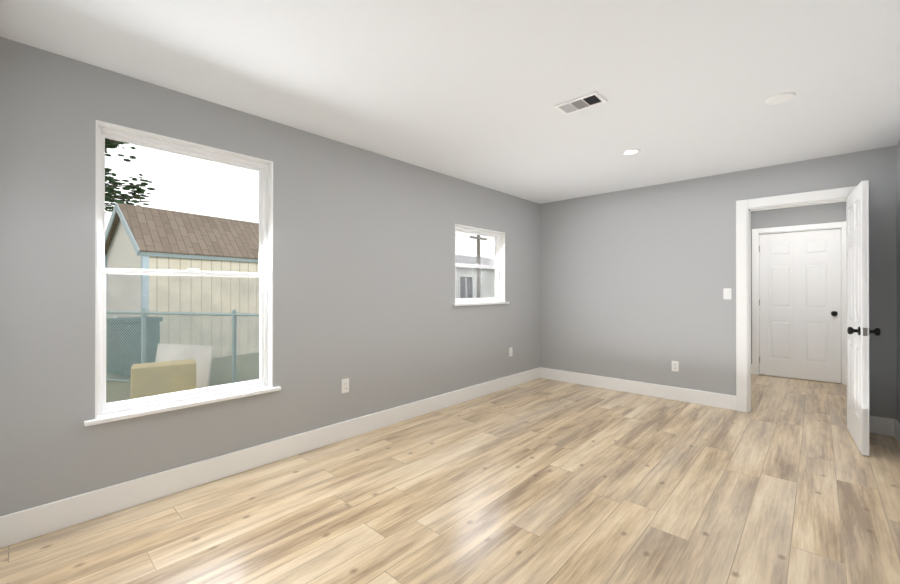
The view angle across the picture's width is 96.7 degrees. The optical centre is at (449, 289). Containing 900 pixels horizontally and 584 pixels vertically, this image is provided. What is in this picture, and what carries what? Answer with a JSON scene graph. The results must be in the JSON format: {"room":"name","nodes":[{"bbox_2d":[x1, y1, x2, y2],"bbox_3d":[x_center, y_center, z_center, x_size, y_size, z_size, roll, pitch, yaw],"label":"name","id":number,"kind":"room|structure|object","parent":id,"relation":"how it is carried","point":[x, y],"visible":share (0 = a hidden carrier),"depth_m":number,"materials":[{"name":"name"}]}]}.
{"room":"empty bedroom","nodes":[
{"label":"empty bedroom","id":0,"kind":"room"},
{"bbox_2d":[0,37,539,515],"bbox_3d":[-0.523,0.017,3.780,0.140,2.440,5.400,0,0,43],"label":"wall","id":1,"kind":"structure","parent":0,"point":[364,271],"depth_m":2.83,"materials":[{"name":"grey paint"}]},
{"bbox_2d":[84,120,280,426],"bbox_3d":[-1.625,-0.096,2.544,0.166,1.640,1.048,0,0,43],"label":"window","id":2,"kind":"structure","parent":1,"relation":"in","point":[106,412],"depth_m":2.51,"materials":[{"name":"white plastic"}]},
{"bbox_2d":[0,367,539,547],"bbox_3d":[-0.455,1.162,3.738,0.014,0.150,5.086,0,0,43],"label":"baseboard","id":3,"kind":"structure","parent":1,"relation":"attached to","point":[27,524],"depth_m":2.54,"materials":[{"name":"white wood"}]},
{"bbox_2d":[342,378,348,392],"bbox_3d":[-0.863,0.796,3.299,0.008,0.115,0.070,0,0,43],"label":"electrical outlet","id":4,"kind":"object","parent":1,"relation":"attached to","point":[345,385],"visible":1,"depth_m":3.30,"materials":[{"name":"white plastic"}]},
{"bbox_2d":[452,224,509,305],"bbox_3d":[0.338,-0.264,4.679,0.166,0.885,1.026,0,0,43],"label":"window","id":5,"kind":"structure","parent":1,"relation":"in","point":[499,278],"depth_m":4.81,"materials":[{"name":"white plastic"}]},
{"bbox_2d":[0,374,899,583],"bbox_3d":[1.540,1.296,3.435,3.640,0.120,7.690,0,0,43],"label":"floor","id":6,"kind":"structure","parent":0,"point":[548,481],"depth_m":2.26,"materials":[{"name":"brown wood"}]},
{"bbox_2d":[0,0,899,203],"bbox_3d":[1.540,-1.264,3.441,3.640,0.120,7.690,0,0,43],"label":"ceiling","id":7,"kind":"structure","parent":0,"point":[474,91],"depth_m":2.23,"materials":[{"name":"white paint"}]},
{"bbox_2d":[554,91,606,114],"bbox_3d":[0.844,-1.200,2.595,0.290,0.012,0.170,0,0,43],"label":"ceiling vent","id":8,"kind":"object","parent":7,"relation":"in","point":[582,102],"visible":0.98,"depth_m":2.58,"materials":[{"name":"metal"}]},
{"bbox_2d":[621,149,640,154],"bbox_3d":[1.584,-1.200,3.503,0.160,0.007,0.160,0,0,43],"label":"recessed light","id":9,"kind":"object","parent":7,"relation":"in","point":[630,152],"visible":0.98,"depth_m":3.49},
{"bbox_2d":[765,92,795,104],"bbox_3d":[2.078,-1.198,2.519,0.150,0.017,0.150,0,0,43],"label":"ceiling detector","id":10,"kind":"object","parent":7,"relation":"attached to","point":[779,98],"visible":1,"depth_m":2.50,"materials":[{"name":"white plastic"}]},
{"bbox_2d":[540,145,896,418],"bbox_3d":[2.539,0.018,4.524,3.360,2.440,0.120,0,0,43],"label":"wall","id":11,"kind":"structure","parent":0,"point":[634,282],"depth_m":4.47,"materials":[{"name":"grey paint"}]},
{"bbox_2d":[672,361,678,371],"bbox_3d":[2.510,0.858,4.461,0.070,0.115,0.008,0,0,43],"label":"electrical outlet","id":12,"kind":"object","parent":11,"relation":"attached to","point":[675,365],"visible":1,"depth_m":4.46,"materials":[{"name":"white plastic"}]},
{"bbox_2d":[540,367,894,436],"bbox_3d":[2.494,1.163,4.472,3.332,0.150,0.014,0,0,43],"label":"baseboard","id":13,"kind":"structure","parent":11,"relation":"attached to","point":[882,426],"depth_m":4.54,"materials":[{"name":"white wood"}]},
{"bbox_2d":[723,288,731,299],"bbox_3d":[2.866,0.048,4.133,0.070,0.115,0.013,0,0,43],"label":"light switch","id":14,"kind":"object","parent":11,"relation":"attached to","point":[727,293],"visible":1,"depth_m":4.13,"materials":[{"name":"white plastic"}]},
{"bbox_2d":[736,186,869,432],"bbox_3d":[3.312,0.167,3.813,0.940,2.140,0.156,0,0,43],"label":"door frame","id":15,"kind":"structure","parent":11,"relation":"attached to","point":[742,206],"depth_m":4.03,"materials":[{"name":"white wood"}]},
{"bbox_2d":[846,180,880,455],"bbox_3d":[3.313,0.212,3.228,0.176,2.030,0.732,0,0,43],"label":"open door","id":16,"kind":"structure","parent":11,"relation":"in","point":[859,331],"depth_m":3.08,"materials":[{"name":"wood"}]},
{"bbox_2d":[751,202,845,363],"bbox_3d":[4.776,0.021,5.605,1.530,2.440,0.120,0,0,43],"label":"wall","id":17,"kind":"structure","parent":0,"point":[813,214],"depth_m":5.52,"materials":[{"name":"paint"}]},
{"bbox_2d":[752,221,846,384],"bbox_3d":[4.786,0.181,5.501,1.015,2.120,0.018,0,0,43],"label":"door frame","id":18,"kind":"structure","parent":17,"relation":"attached to","point":[755,232],"depth_m":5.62,"materials":[{"name":"white wood"}]},
{"bbox_2d":[759,229,840,382],"bbox_3d":[4.794,0.219,5.515,0.857,2.027,0.108,0,0,43],"label":"hall door","id":19,"kind":"structure","parent":17,"relation":"in","point":[799,305],"depth_m":5.50,"materials":[{"name":"wood"}]},
{"bbox_2d":[897,140,899,422],"bbox_3d":[2.829,0.013,2.254,0.140,2.440,7.690,0,0,43],"label":"wall","id":20,"kind":"structure","parent":0,"point":[898,281],"depth_m":3.28,"materials":[{"name":"grey paint"}]},
{"bbox_2d":[895,419,899,444],"bbox_3d":[1.997,1.156,1.460,0.014,0.150,5.120,0,0,43],"label":"baseboard","id":21,"kind":"structure","parent":20,"relation":"attached to","point":[897,430],"depth_m":3.24,"materials":[{"name":"white wood"}]},
{"label":"outside","id":22,"kind":"structure","parent":0,"visible":0},
{"bbox_2d":[106,352,259,402],"bbox_3d":[-17.577,1.648,29.566,59.840,0.200,100.000,0,0,43],"label":"ground","id":23,"kind":"structure","parent":22,"point":[121,384],"depth_m":6.78,"materials":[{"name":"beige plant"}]},
{"bbox_2d":[105,138,154,212],"bbox_3d":[-9.755,-2.720,7.977,7.095,8.450,8.807,0,0,43],"label":"tree","id":24,"kind":"object","parent":23,"relation":"on","point":[111,144],"depth_m":9.77,"materials":[{"name":"green plant"}]},
{"bbox_2d":[106,317,161,375],"bbox_3d":[-5.471,0.994,6.964,0.580,1.000,0.745,0,0,23],"label":"bin","id":25,"kind":"object","parent":23,"relation":"on","point":[122,348],"depth_m":6.71,"materials":[{"name":"plastic"}]},
{"bbox_2d":[131,359,195,398],"bbox_3d":[-3.620,1.215,5.077,0.660,0.550,0.360,0,0,-35],"label":"foam block","id":26,"kind":"object","parent":23,"relation":"on","point":[180,375],"depth_m":4.93,"materials":[{"name":"beige"}]},
{"bbox_2d":[105,203,259,357],"bbox_3d":[-5.442,-0.130,10.176,2.483,3.263,4.880,0,0,35],"label":"shed","id":27,"kind":"object","parent":23,"relation":"on","point":[195,238],"depth_m":8.50,"materials":[{"name":"beige wood"}]},
{"bbox_2d":[106,308,259,386],"bbox_3d":[-3.904,0.887,5.943,5.172,1.209,0.060,0,0,15],"label":"fence","id":28,"kind":"object","parent":23,"relation":"on","point":[235,343],"depth_m":5.94,"materials":[{"name":"grey metal"}]},
{"bbox_2d":[155,344,213,388],"bbox_3d":[-3.836,1.146,5.722,1.000,0.695,0.133,0,0,16],"label":"board","id":29,"kind":"object","parent":23,"relation":"on","point":[174,349],"depth_m":5.69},
{"bbox_2d":[456,254,494,297],"bbox_3d":[-2.195,-0.533,26.974,10.800,4.150,15.600,0,0,43],"label":"house","id":30,"kind":"structure","parent":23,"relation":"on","point":[472,260],"depth_m":24.14,"materials":[{"name":"white"}]},
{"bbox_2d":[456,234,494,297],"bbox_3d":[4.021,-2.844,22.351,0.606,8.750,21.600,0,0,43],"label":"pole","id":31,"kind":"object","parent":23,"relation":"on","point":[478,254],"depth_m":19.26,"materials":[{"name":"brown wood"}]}
]}

